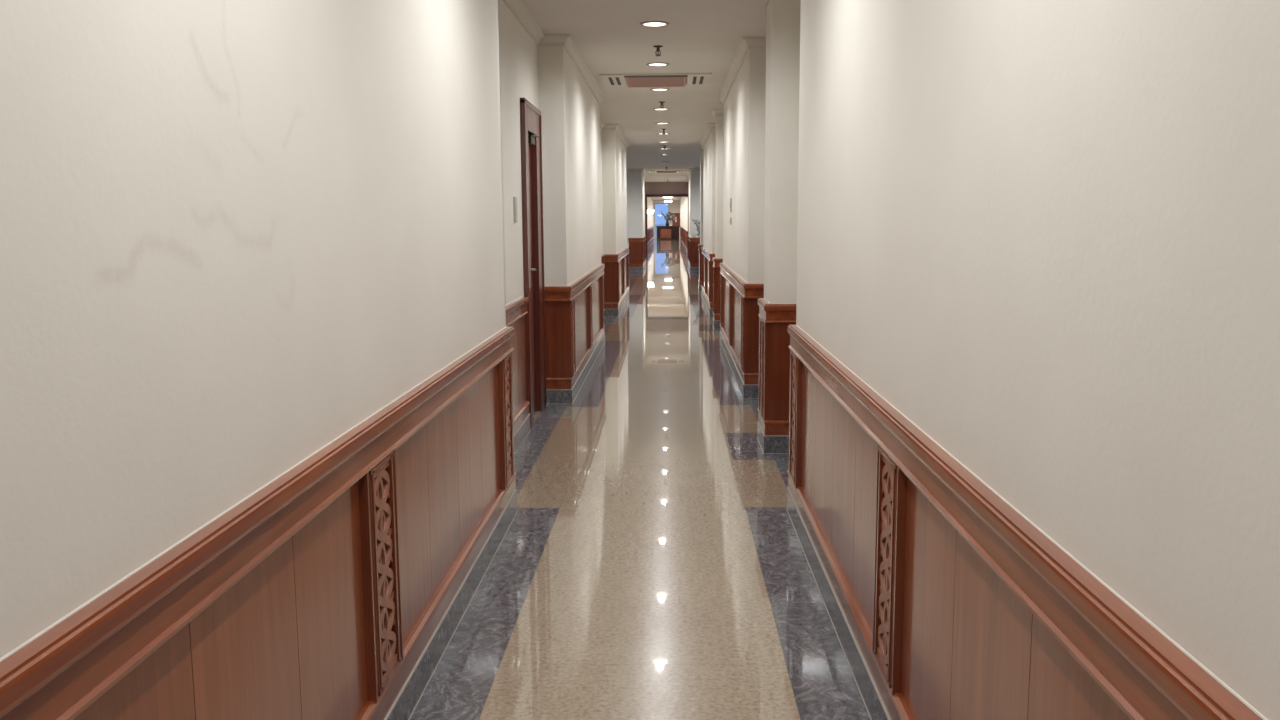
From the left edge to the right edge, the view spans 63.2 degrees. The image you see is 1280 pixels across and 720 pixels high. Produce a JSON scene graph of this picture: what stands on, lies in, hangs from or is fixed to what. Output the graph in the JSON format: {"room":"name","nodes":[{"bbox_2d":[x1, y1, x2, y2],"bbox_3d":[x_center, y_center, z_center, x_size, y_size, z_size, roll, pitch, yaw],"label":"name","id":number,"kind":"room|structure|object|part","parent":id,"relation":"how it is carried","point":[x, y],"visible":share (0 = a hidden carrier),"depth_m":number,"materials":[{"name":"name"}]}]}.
{"room":"building corridor","nodes":[
{"label":"building corridor","id":0,"kind":"room"},
{"bbox_2d":[0,0,505,657],"bbox_3d":[-1.096,-0.266,1.207,0.540,3.330,8.400,0,8,2],"label":"wall","id":1,"kind":"structure","parent":0,"point":[234,234],"depth_m":1.94,"materials":[{"name":"beige paint"}]},
{"bbox_2d":[0,327,516,719],"bbox_3d":[-0.908,0.824,1.370,0.260,0.883,8.440,0,8,2],"label":"wainscot","id":2,"kind":"structure","parent":1,"relation":"attached to","point":[318,593],"depth_m":2.47,"materials":[{"name":"brown wood"}]},
{"bbox_3d":[-0.799,0.776,1.880,0.009,0.670,2.026,0,8,2],"label":"panel","id":3,"kind":"part","parent":2,"relation":"part of","materials":[{"name":"brown wood"}]},
{"bbox_3d":[-0.909,1.172,1.414,0.255,0.022,8.435,0,8,2],"label":"moulding","id":4,"kind":"part","parent":2,"relation":"part of","materials":[{"name":"brown wood"}]},
{"bbox_3d":[-0.912,1.220,1.417,0.247,0.085,8.427,0,8,2],"label":"rail","id":5,"kind":"part","parent":2,"relation":"part of","materials":[{"name":"brown wood"}]},
{"bbox_3d":[-0.733,0.466,4.168,0.009,0.670,2.026,0,8,2],"label":"panel","id":6,"kind":"part","parent":2,"relation":"part of","materials":[{"name":"brown wood"}]},
{"bbox_2d":[384,414,530,719],"bbox_3d":[-0.875,1.174,2.517,0.258,0.124,10.620,0,8,2],"label":"baseboard","id":7,"kind":"structure","parent":1,"relation":"attached to","point":[408,698],"depth_m":3.94,"materials":[{"name":"grey stone"}]},
{"bbox_2d":[503,0,629,147],"bbox_3d":[-2.194,-2.659,8.923,3.306,0.085,24.266,0,8,2],"label":"trim","id":8,"kind":"structure","parent":1,"relation":"attached to","point":[519,10],"depth_m":8.50,"materials":[{"name":"paint"}]},
{"bbox_2d":[498,0,538,304],"bbox_3d":[-1.038,-1.055,7.032,0.320,3.330,3.356,0,8,2],"label":"wall","id":9,"kind":"structure","parent":0,"point":[518,51],"depth_m":7.15,"materials":[{"name":"beige paint"}]},
{"bbox_2d":[513,197,517,221],"bbox_3d":[-0.863,-1.048,7.232,0.018,0.170,0.100,0,8,2],"label":"light switch","id":10,"kind":"object","parent":9,"relation":"attached to","point":[515,204],"visible":1,"depth_m":7.20,"materials":[{"name":"white plastic"}]},
{"bbox_2d":[506,296,529,433],"bbox_3d":[-0.867,0.112,6.628,0.040,0.883,2.150,0,8,2],"label":"wainscot","id":11,"kind":"structure","parent":9,"relation":"attached to","point":[516,311],"depth_m":7.33,"materials":[{"name":"brown wood"}]},
{"bbox_3d":[-0.875,-0.237,6.580,0.027,0.077,2.150,0,8,2],"label":"rail","id":12,"kind":"part","parent":11,"relation":"part of","materials":[{"name":"brown wood"}]},
{"bbox_3d":[-0.871,-0.205,6.585,0.035,0.018,2.150,0,8,2],"label":"moulding","id":13,"kind":"part","parent":11,"relation":"part of","materials":[{"name":"brown wood"}]},
{"bbox_3d":[-0.869,-0.299,6.572,0.040,0.048,2.150,0,8,2],"label":"cap rail","id":14,"kind":"part","parent":11,"relation":"part of","materials":[{"name":"brown wood"}]},
{"bbox_3d":[-0.863,0.043,7.295,0.009,0.670,0.808,0,8,2],"label":"panel","id":15,"kind":"part","parent":11,"relation":"part of","materials":[{"name":"brown wood"}]},
{"bbox_3d":[-0.871,0.507,6.681,0.027,0.085,2.150,0,8,2],"label":"rail","id":16,"kind":"part","parent":11,"relation":"part of","materials":[{"name":"brown wood"}]},
{"bbox_3d":[-0.867,0.459,6.675,0.035,0.022,2.150,0,8,2],"label":"moulding","id":17,"kind":"part","parent":11,"relation":"part of","materials":[{"name":"brown wood"}]},
{"bbox_2d":[520,98,546,428],"bbox_3d":[-0.832,-0.753,8.145,0.098,2.430,0.990,0,8,2],"label":"door","id":18,"kind":"structure","parent":9,"relation":"in","point":[530,116],"depth_m":8.29,"materials":[{"name":"red wood"}]},
{"bbox_2d":[538,46,600,285],"bbox_3d":[-0.822,-1.579,10.893,0.530,3.330,4.444,0,8,2],"label":"wall","id":19,"kind":"structure","parent":0,"point":[570,112],"depth_m":8.92,"materials":[{"name":"beige paint"}]},
{"bbox_2d":[545,264,604,388],"bbox_3d":[-0.634,-0.486,11.035,0.250,0.883,4.524,0,8,2],"label":"wainscot","id":20,"kind":"structure","parent":19,"relation":"attached to","point":[574,312],"depth_m":8.95,"materials":[{"name":"brown wood"}]},
{"bbox_3d":[-0.718,-0.165,8.828,0.210,0.670,0.020,0,8,2],"label":"panel","id":21,"kind":"part","parent":20,"relation":"part of","materials":[{"name":"brown wood"}]},
{"bbox_3d":[-0.639,-0.803,10.992,0.245,0.018,4.514,0,8,2],"label":"moulding","id":22,"kind":"part","parent":20,"relation":"part of","materials":[{"name":"brown wood"}]},
{"bbox_3d":[-0.643,-0.835,10.988,0.237,0.077,4.498,0,8,2],"label":"rail","id":23,"kind":"part","parent":20,"relation":"part of","materials":[{"name":"brown wood"}]},
{"bbox_3d":[-0.637,-0.897,10.980,0.250,0.048,4.524,0,8,2],"label":"cap rail","id":24,"kind":"part","parent":20,"relation":"part of","materials":[{"name":"brown wood"}]},
{"bbox_3d":[-0.638,-0.091,11.089,0.237,0.085,4.498,0,8,2],"label":"rail","id":25,"kind":"part","parent":20,"relation":"part of","materials":[{"name":"brown wood"}]},
{"bbox_3d":[-0.635,-0.139,11.082,0.245,0.022,4.514,0,8,2],"label":"moulding","id":26,"kind":"part","parent":20,"relation":"part of","materials":[{"name":"brown wood"}]},
{"bbox_3d":[-0.574,-0.329,10.033,0.009,0.670,1.736,0,8,2],"label":"panel","id":27,"kind":"part","parent":20,"relation":"part of","materials":[{"name":"brown wood"}]},
{"bbox_3d":[-0.516,-0.601,12.034,0.009,0.670,1.736,0,8,2],"label":"panel","id":28,"kind":"part","parent":20,"relation":"part of","materials":[{"name":"brown wood"}]},
{"bbox_2d":[545,291,628,404],"bbox_3d":[-2.029,-0.515,15.050,3.268,0.124,12.638,0,8,2],"label":"baseboard","id":29,"kind":"structure","parent":19,"relation":"attached to","point":[554,396],"depth_m":9.67,"materials":[{"name":"grey stone"}]},
{"bbox_2d":[600,128,602,254],"bbox_3d":[-0.812,-2.119,14.880,0.320,3.330,3.600,0,8,2],"label":"wall","id":30,"kind":"structure","parent":0,"point":[600,128],"depth_m":16.42,"materials":[{"name":"beige paint"}]},
{"bbox_2d":[601,254,604,309],"bbox_3d":[-0.625,-1.026,15.022,0.040,0.883,3.500,0,8,2],"label":"wainscot","id":31,"kind":"structure","parent":30,"relation":"attached to","point":[602,255],"depth_m":16.55,"materials":[{"name":"brown wood"}]},
{"bbox_2d":[602,130,626,253],"bbox_3d":[-0.592,-2.657,18.839,0.530,3.330,4.400,0,8,2],"label":"wall","id":32,"kind":"structure","parent":0,"point":[614,166],"depth_m":16.70,"materials":[{"name":"beige paint"}]},
{"bbox_2d":[605,247,628,308],"bbox_3d":[-1.915,-1.560,19.025,3.270,0.883,4.480,0,8,2],"label":"wainscot","id":33,"kind":"structure","parent":32,"relation":"attached to","point":[616,265],"depth_m":16.83,"materials":[{"name":"brown wood"}]},
{"bbox_3d":[-0.488,-1.246,16.796,0.210,0.670,0.020,0,8,2],"label":"panel","id":34,"kind":"part","parent":33,"relation":"part of","materials":[{"name":"brown wood"}]},
{"bbox_3d":[-1.923,-1.909,18.978,3.257,0.077,4.454,0,8,2],"label":"rail","id":35,"kind":"part","parent":33,"relation":"part of","materials":[{"name":"brown wood"}]},
{"bbox_3d":[-1.915,-1.212,19.073,3.265,0.022,4.470,0,8,2],"label":"moulding","id":36,"kind":"part","parent":33,"relation":"part of","materials":[{"name":"brown wood"}]},
{"bbox_3d":[-1.917,-1.970,18.970,3.270,0.048,4.480,0,8,2],"label":"cap rail","id":37,"kind":"part","parent":33,"relation":"part of","materials":[{"name":"brown wood"}]},
{"bbox_3d":[-1.919,-1.164,19.079,3.257,0.085,4.454,0,8,2],"label":"rail","id":38,"kind":"part","parent":33,"relation":"part of","materials":[{"name":"brown wood"}]},
{"bbox_3d":[-0.344,-1.408,17.991,0.009,0.670,1.716,0,8,2],"label":"panel","id":39,"kind":"part","parent":33,"relation":"part of","materials":[{"name":"brown wood"}]},
{"bbox_3d":[-0.287,-1.677,19.972,0.009,0.670,1.716,0,8,2],"label":"panel","id":40,"kind":"part","parent":33,"relation":"part of","materials":[{"name":"brown wood"}]},
{"bbox_2d":[627,170,644,261],"bbox_3d":[-0.162,-4.631,33.399,0.550,3.330,4.400,0,8,2],"label":"wall","id":41,"kind":"structure","parent":0,"point":[635,180],"depth_m":31.21,"materials":[{"name":"beige paint"}]},
{"bbox_2d":[627,169,646,176],"bbox_3d":[-1.387,-6.430,36.741,3.316,0.085,11.566,0,8,2],"label":"trim","id":42,"kind":"structure","parent":41,"relation":"attached to","point":[629,170],"depth_m":31.02,"materials":[{"name":"paint"}]},
{"bbox_2d":[629,262,645,270],"bbox_3d":[-1.382,-3.512,37.151,3.288,0.124,11.538,0,8,2],"label":"baseboard","id":43,"kind":"structure","parent":41,"relation":"attached to","point":[644,266],"depth_m":31.40,"materials":[{"name":"grey stone"}]},
{"bbox_2d":[410,239,869,719],"bbox_3d":[1.068,-3.798,40.342,8.400,0.200,87.000,0,8,2],"label":"floor","id":44,"kind":"structure","parent":0,"point":[651,563],"depth_m":4.67,"materials":[{"name":"beige stone"}]},
{"bbox_2d":[656,226,674,239],"bbox_3d":[1.948,-9.738,79.590,1.400,1.030,0.720,0,8,2],"label":"desk","id":45,"kind":"object","parent":44,"relation":"on","point":[663,232],"visible":1,"depth_m":79.28,"materials":[{"name":"brown wood"}]},
{"bbox_3d":[1.970,-9.632,79.291,0.820,0.700,0.020,0,8,2],"label":"panel","id":46,"kind":"part","parent":45,"relation":"part of","materials":[{"name":"brown wood"}]},
{"bbox_2d":[661,211,674,225],"bbox_3d":[2.136,-10.804,79.401,1.103,1.132,0.573,0,8,2],"label":"flower arrangement","id":47,"kind":"object","parent":45,"relation":"on","point":[667,217],"visible":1,"depth_m":79.32,"materials":[{"name":"grey plant"}]},
{"bbox_2d":[674,226,678,238],"bbox_3d":[2.820,-9.908,80.841,0.510,1.020,0.668,0,8,2],"label":"cabinet","id":48,"kind":"object","parent":44,"relation":"on","point":[676,228],"visible":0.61,"depth_m":80.55,"materials":[{"name":"brown wood"}]},
{"bbox_2d":[691,219,699,238],"bbox_3d":[1.899,-3.308,30.203,0.860,1.539,0.514,2,8,18],"label":"potted plant","id":49,"kind":"object","parent":44,"relation":"on","point":[698,230],"visible":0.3,"depth_m":30.16,"materials":[{"name":"green plant"}]},
{"bbox_2d":[522,0,765,199],"bbox_3d":[1.046,-7.117,39.892,8.400,0.400,87.000,0,8,2],"label":"ceiling","id":50,"kind":"structure","parent":0,"point":[701,36],"depth_m":9.51,"materials":[{"name":"paint"}]},
{"bbox_2d":[640,21,669,26],"bbox_3d":[0.112,-2.653,8.017,0.232,0.133,0.232,0,8,2],"label":"recessed light","id":51,"kind":"object","parent":50,"relation":"in","point":[647,23],"visible":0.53,"depth_m":8.07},
{"bbox_2d":[600,73,711,87],"bbox_3d":[0.175,-3.010,11.217,1.160,0.034,0.920,0,8,2],"label":"air conditioner","id":52,"kind":"object","parent":50,"relation":"attached to","point":[645,80],"visible":1,"depth_m":11.15,"materials":[{"name":"white plastic"}]},
{"bbox_2d":[626,77,685,87],"bbox_3d":[0.176,-3.017,11.277,0.640,0.031,0.720,0,8,2],"label":"grille","id":53,"kind":"object","parent":52,"relation":"attached to","point":[632,82],"depth_m":11.29,"materials":[{"name":"brown wood"}]},
{"bbox_2d":[646,62,669,66],"bbox_3d":[0.173,-2.938,10.116,0.232,0.133,0.232,0,8,2],"label":"recessed light","id":54,"kind":"object","parent":50,"relation":"in","point":[656,64],"visible":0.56,"depth_m":10.16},
{"bbox_2d":[653,45,662,55],"bbox_3d":[0.158,-2.695,9.069,0.090,0.090,0.090,0,8,2],"label":"sprinkler","id":55,"kind":"object","parent":50,"relation":"attached to","point":[657,47],"visible":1,"depth_m":9.05,"materials":[{"name":"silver metal"}]},
{"bbox_2d":[650,88,669,90],"bbox_3d":[0.229,-3.203,12.078,0.232,0.133,0.232,0,8,2],"label":"recessed light","id":56,"kind":"object","parent":50,"relation":"in","point":[653,89],"visible":0.43,"depth_m":12.13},
{"bbox_2d":[648,171,684,172],"bbox_3d":[0.845,-5.949,32.889,1.160,0.034,0.920,0,8,2],"label":"air conditioner","id":57,"kind":"object","parent":50,"relation":"attached to","point":[648,171],"visible":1,"depth_m":32.71,"materials":[{"name":"white plastic"}]},
{"bbox_2d":[647,197,653,228],"bbox_3d":[0.307,-8.645,63.027,0.380,3.330,40.800,0,8,2],"label":"wall","id":58,"kind":"structure","parent":0,"point":[650,221],"depth_m":67.17,"materials":[{"name":"beige paint"}]},
{"bbox_2d":[647,226,653,242],"bbox_3d":[0.523,-7.546,63.120,0.040,0.883,40.700,0,8,2],"label":"wainscot","id":59,"kind":"structure","parent":58,"relation":"attached to","point":[650,230],"depth_m":68.61,"materials":[{"name":"brown wood"}]},
{"bbox_2d":[645,182,687,194],"bbox_3d":[1.131,-5.896,42.680,8.400,3.330,0.200,0,8,2],"label":"wall","id":60,"kind":"structure","parent":0,"point":[651,188],"depth_m":42.43,"materials":[{"name":"brown paint"}]},
{"bbox_2d":[645,194,687,256],"bbox_3d":[1.133,-5.509,42.733,1.860,2.550,0.320,0,8,2],"label":"door frame","id":61,"kind":"structure","parent":60,"relation":"in","point":[656,195],"depth_m":42.45,"materials":[{"name":"brown wood"}]},
{"bbox_2d":[653,200,679,238],"bbox_3d":[2.302,-11.402,83.292,8.400,3.330,0.200,0,8,2],"label":"wall","id":62,"kind":"structure","parent":0,"point":[674,206],"depth_m":83.07,"materials":[{"name":"beige paint"}]},
{"bbox_2d":[654,203,668,238],"bbox_3d":[1.724,-11.148,83.343,1.200,2.820,0.120,0,8,2],"label":"window","id":63,"kind":"structure","parent":62,"relation":"in","point":[654,203],"depth_m":83.19,"materials":[{"name":"white plastic"}]},
{"bbox_2d":[672,213,679,226],"bbox_3d":[2.880,-11.193,83.172,0.600,1.100,0.180,0,8,2],"label":"picture","id":64,"kind":"object","parent":62,"relation":"attached to","point":[676,222],"visible":0.86,"depth_m":83.16,"materials":[{"name":"brown wood"}]},
{"bbox_2d":[680,197,687,230],"bbox_3d":[2.826,-8.652,62.954,0.380,3.330,40.800,0,8,2],"label":"wall","id":65,"kind":"structure","parent":0,"point":[684,201],"depth_m":58.86,"materials":[{"name":"beige paint"}]},
{"bbox_2d":[680,226,687,250],"bbox_3d":[2.622,-7.551,63.058,0.040,0.883,40.700,0,8,2],"label":"wainscot","id":66,"kind":"structure","parent":65,"relation":"attached to","point":[683,232],"depth_m":56.62,"materials":[{"name":"brown wood"}]},
{"bbox_2d":[688,172,690,236],"bbox_3d":[1.881,-4.656,33.488,0.570,3.330,4.100,0,8,2],"label":"wall","id":67,"kind":"structure","parent":0,"point":[689,177],"depth_m":33.54,"materials":[{"name":"beige paint"}]},
{"bbox_2d":[686,168,699,176],"bbox_3d":[3.282,-6.429,36.506,3.336,0.085,11.766,0,8,2],"label":"trim","id":68,"kind":"structure","parent":67,"relation":"attached to","point":[689,169],"depth_m":30.77,"materials":[{"name":"paint"}]},
{"bbox_2d":[687,261,698,270],"bbox_3d":[3.316,-3.510,36.915,3.308,0.124,11.738,0,8,2],"label":"baseboard","id":69,"kind":"structure","parent":67,"relation":"attached to","point":[689,267],"depth_m":31.15,"materials":[{"name":"grey stone"}]},
{"bbox_2d":[691,171,699,237],"bbox_3d":[3.165,-4.351,31.171,3.270,3.330,0.500,0,8,2],"label":"wall","id":70,"kind":"structure","parent":0,"point":[695,175],"depth_m":30.92,"materials":[{"name":"beige paint"}]},
{"bbox_2d":[700,129,715,252],"bbox_3d":[1.494,-2.780,19.645,0.545,3.330,6.150,0,8,2],"label":"wall","id":71,"kind":"structure","parent":0,"point":[709,149],"depth_m":18.11,"materials":[{"name":"beige paint"}]},
{"bbox_2d":[698,244,702,285],"bbox_3d":[1.513,-2.068,22.618,0.485,0.883,0.530,0,8,2],"label":"wainscot","id":72,"kind":"structure","parent":71,"relation":"attached to","point":[699,245],"depth_m":22.42,"materials":[{"name":"brown wood"}]},
{"bbox_3d":[1.301,-2.047,22.627,0.020,0.670,0.450,0,8,2],"label":"panel","id":73,"kind":"part","parent":72,"relation":"part of","materials":[{"name":"brown wood"}]},
{"bbox_2d":[701,246,714,307],"bbox_3d":[2.813,-1.572,18.887,3.270,0.883,4.480,0,8,2],"label":"wainscot","id":74,"kind":"structure","parent":71,"relation":"attached to","point":[706,261],"depth_m":18.37,"materials":[{"name":"brown wood"}]},
{"bbox_3d":[1.243,-1.681,19.927,0.009,0.670,1.716,0,8,2],"label":"panel","id":75,"kind":"part","parent":74,"relation":"part of","materials":[{"name":"brown wood"}]},
{"bbox_3d":[2.818,-1.225,18.934,3.265,0.022,4.470,0,8,2],"label":"moulding","id":76,"kind":"part","parent":74,"relation":"part of","materials":[{"name":"brown wood"}]},
{"bbox_3d":[2.818,-1.921,18.840,3.257,0.077,4.454,0,8,2],"label":"rail","id":77,"kind":"part","parent":74,"relation":"part of","materials":[{"name":"brown wood"}]},
{"bbox_3d":[2.822,-1.177,18.941,3.257,0.085,4.454,0,8,2],"label":"rail","id":78,"kind":"part","parent":74,"relation":"part of","materials":[{"name":"brown wood"}]},
{"bbox_3d":[1.186,-1.412,17.946,0.009,0.670,1.716,0,8,2],"label":"panel","id":79,"kind":"part","parent":74,"relation":"part of","materials":[{"name":"brown wood"}]},
{"bbox_3d":[2.811,-1.983,18.832,3.270,0.048,4.480,0,8,2],"label":"cap rail","id":80,"kind":"part","parent":74,"relation":"part of","materials":[{"name":"brown wood"}]},
{"bbox_3d":[1.261,-1.250,16.745,0.210,0.670,0.020,0,8,2],"label":"panel","id":81,"kind":"part","parent":74,"relation":"part of","materials":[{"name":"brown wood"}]},
{"bbox_2d":[715,116,722,257],"bbox_3d":[1.204,-2.121,14.796,0.245,3.330,0.450,0,8,2],"label":"wall","id":82,"kind":"structure","parent":0,"point":[719,119],"depth_m":14.57,"materials":[{"name":"beige paint"}]},
{"bbox_2d":[712,257,722,320],"bbox_3d":[1.181,-1.028,14.945,0.265,0.883,0.530,0,8,2],"label":"wainscot","id":83,"kind":"structure","parent":82,"relation":"attached to","point":[716,261],"depth_m":14.72,"materials":[{"name":"brown wood"}]},
{"bbox_3d":[1.190,-0.632,14.998,0.252,0.085,0.504,0,8,2],"label":"rail","id":84,"kind":"part","parent":83,"relation":"part of","materials":[{"name":"brown wood"}]},
{"bbox_3d":[1.179,-1.438,14.889,0.265,0.048,0.530,0,8,2],"label":"cap rail","id":85,"kind":"part","parent":83,"relation":"part of","materials":[{"name":"brown wood"}]},
{"bbox_3d":[1.186,-1.376,14.897,0.252,0.077,0.504,0,8,2],"label":"rail","id":86,"kind":"part","parent":83,"relation":"part of","materials":[{"name":"brown wood"}]},
{"bbox_3d":[1.195,-0.975,14.714,0.225,0.670,0.020,0,8,2],"label":"panel","id":87,"kind":"part","parent":83,"relation":"part of","materials":[{"name":"brown wood"}]},
{"bbox_2d":[723,48,765,282],"bbox_3d":[1.252,-1.608,11.002,0.530,3.330,4.300,0,8,2],"label":"wall","id":88,"kind":"structure","parent":0,"point":[744,107],"depth_m":9.20,"materials":[{"name":"beige paint"}]},
{"bbox_2d":[700,0,769,146],"bbox_3d":[2.495,-2.671,8.786,3.311,0.085,24.266,0,8,2],"label":"trim","id":89,"kind":"structure","parent":88,"relation":"attached to","point":[746,43],"depth_m":10.05,"materials":[{"name":"paint"}]},
{"bbox_2d":[719,263,763,384],"bbox_3d":[1.080,-0.514,11.156,0.250,0.883,4.380,0,8,2],"label":"wainscot","id":90,"kind":"structure","parent":88,"relation":"attached to","point":[739,307],"depth_m":9.31,"materials":[{"name":"brown wood"}]},
{"bbox_3d":[1.018,-0.623,12.127,0.009,0.670,1.666,0,8,2],"label":"panel","id":91,"kind":"part","parent":90,"relation":"part of","materials":[{"name":"brown wood"}]},
{"bbox_3d":[0.963,-0.361,10.195,0.009,0.670,1.666,0,8,2],"label":"panel","id":92,"kind":"part","parent":90,"relation":"part of","materials":[{"name":"brown wood"}]},
{"bbox_3d":[1.084,-0.167,11.203,0.245,0.022,4.370,0,8,2],"label":"moulding","id":93,"kind":"part","parent":90,"relation":"part of","materials":[{"name":"brown wood"}]},
{"bbox_3d":[1.089,-0.118,11.209,0.237,0.085,4.354,0,8,2],"label":"rail","id":94,"kind":"part","parent":90,"relation":"part of","materials":[{"name":"brown wood"}]},
{"bbox_3d":[1.077,-0.925,11.100,0.250,0.048,4.380,0,8,2],"label":"cap rail","id":95,"kind":"part","parent":90,"relation":"part of","materials":[{"name":"brown wood"}]},
{"bbox_3d":[1.080,-0.830,11.113,0.245,0.018,4.370,0,8,2],"label":"moulding","id":96,"kind":"part","parent":90,"relation":"part of","materials":[{"name":"brown wood"}]},
{"bbox_3d":[1.084,-0.863,11.108,0.237,0.077,4.354,0,8,2],"label":"rail","id":97,"kind":"part","parent":90,"relation":"part of","materials":[{"name":"brown wood"}]},
{"bbox_3d":[1.038,-0.203,9.019,0.210,0.670,0.020,0,8,2],"label":"panel","id":98,"kind":"part","parent":90,"relation":"part of","materials":[{"name":"brown wood"}]},
{"bbox_2d":[764,0,800,302],"bbox_3d":[0.979,-1.060,6.971,0.245,3.330,0.450,0,8,2],"label":"wall","id":99,"kind":"structure","parent":0,"point":[782,16],"depth_m":6.73,"materials":[{"name":"beige paint"}]},
{"bbox_2d":[757,298,795,434],"bbox_3d":[0.956,0.034,7.120,0.265,0.883,0.530,0,8,2],"label":"wainscot","id":100,"kind":"structure","parent":99,"relation":"attached to","point":[775,319],"depth_m":6.89,"materials":[{"name":"brown wood"}]},
{"bbox_3d":[0.961,0.381,7.167,0.260,0.022,0.520,0,8,2],"label":"moulding","id":101,"kind":"part","parent":100,"relation":"part of","materials":[{"name":"brown wood"}]},
{"bbox_3d":[0.965,0.429,7.173,0.252,0.085,0.504,0,8,2],"label":"rail","id":102,"kind":"part","parent":100,"relation":"part of","materials":[{"name":"brown wood"}]},
{"bbox_3d":[0.953,-0.377,7.064,0.265,0.048,0.530,0,8,2],"label":"cap rail","id":103,"kind":"part","parent":100,"relation":"part of","materials":[{"name":"brown wood"}]},
{"bbox_3d":[0.956,-0.283,7.077,0.260,0.018,0.520,0,8,2],"label":"moulding","id":104,"kind":"part","parent":100,"relation":"part of","materials":[{"name":"brown wood"}]},
{"bbox_3d":[0.960,-0.315,7.072,0.252,0.077,0.504,0,8,2],"label":"rail","id":105,"kind":"part","parent":100,"relation":"part of","materials":[{"name":"brown wood"}]},
{"bbox_3d":[0.969,0.086,6.889,0.225,0.670,0.020,0,8,2],"label":"panel","id":106,"kind":"part","parent":100,"relation":"part of","materials":[{"name":"brown wood"}]},
{"bbox_2d":[796,0,1279,719],"bbox_3d":[0.964,-0.275,1.172,0.540,3.330,8.450,0,8,2],"label":"wall","id":107,"kind":"structure","parent":0,"point":[1045,234],"depth_m":1.66,"materials":[{"name":"beige paint"}]},
{"bbox_2d":[701,290,890,719],"bbox_3d":[2.528,0.251,9.167,3.282,0.124,24.238,0,8,2],"label":"baseboard","id":108,"kind":"structure","parent":107,"relation":"attached to","point":[876,709],"depth_m":4.27,"materials":[{"name":"grey stone"}]},
{"bbox_2d":[787,325,1267,719],"bbox_3d":[0.792,0.816,1.345,0.260,0.883,8.490,0,8,2],"label":"wainscot","id":109,"kind":"structure","parent":107,"relation":"attached to","point":[956,605],"depth_m":2.41,"materials":[{"name":"brown wood"}]},
{"bbox_3d":[0.779,0.454,4.183,0.009,0.670,2.006,0,8,2],"label":"panel","id":110,"kind":"part","parent":109,"relation":"part of","materials":[{"name":"brown wood"}]},
{"bbox_3d":[0.801,1.213,1.392,0.247,0.085,8.477,0,8,2],"label":"rail","id":111,"kind":"part","parent":109,"relation":"part of","materials":[{"name":"brown wood"}]},
{"bbox_3d":[0.796,1.164,1.389,0.255,0.022,8.485,0,8,2],"label":"moulding","id":112,"kind":"part","parent":109,"relation":"part of","materials":[{"name":"brown wood"}]},
{"bbox_3d":[0.714,0.761,1.915,0.009,0.670,2.006,0,8,2],"label":"panel","id":113,"kind":"part","parent":109,"relation":"part of","materials":[{"name":"brown wood"}]},
{"label":"outside","id":114,"kind":"structure","parent":0,"visible":0},
{"bbox_2d":[655,224,665,237],"bbox_3d":[2.397,-10.617,86.475,6.000,1.320,0.300,0,8,2],"label":"parapet","id":115,"kind":"object","parent":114,"point":[655,224],"depth_m":86.29,"materials":[{"name":"white"}]},
{"bbox_3d":[-0.113,-5.403,39.098,0.320,3.330,7.100,0,8,2],"label":"wall","id":116,"kind":"structure","parent":0,"visible":0},
{"bbox_2d":[628,236,645,266],"bbox_3d":[-1.384,-4.008,37.083,3.290,0.883,11.540,0,8,2],"label":"wainscot","id":117,"kind":"structure","parent":116,"relation":"attached to","point":[637,246],"depth_m":31.36,"materials":[{"name":"brown wood"}]},
{"bbox_3d":[-0.128,-3.219,31.358,0.370,0.670,0.020,0,8,2],"label":"panel","id":118,"kind":"part","parent":117,"relation":"part of","materials":[{"name":"brown wood"}]},
{"bbox_3d":[-1.392,-4.358,37.042,3.277,0.077,11.527,0,8,2],"label":"rail","id":119,"kind":"part","parent":117,"relation":"part of","materials":[{"name":"brown wood"}]},
{"bbox_3d":[-1.387,-3.613,37.143,3.277,0.085,11.527,0,8,2],"label":"rail","id":120,"kind":"part","parent":117,"relation":"part of","materials":[{"name":"brown wood"}]},
{"bbox_3d":[2.166,-5.409,39.031,0.320,3.330,7.100,0,8,2],"label":"wall","id":121,"kind":"structure","parent":0,"visible":0},
{"bbox_2d":[687,235,699,266],"bbox_3d":[3.311,-4.006,36.846,3.310,0.883,11.740,0,8,2],"label":"wainscot","id":122,"kind":"structure","parent":121,"relation":"attached to","point":[693,249],"depth_m":31.11,"materials":[{"name":"brown wood"}]},
{"bbox_3d":[3.165,-3.201,31.064,3.270,0.670,0.020,0,8,2],"label":"panel","id":123,"kind":"part","parent":122,"relation":"part of","materials":[{"name":"brown wood"}]}
]}

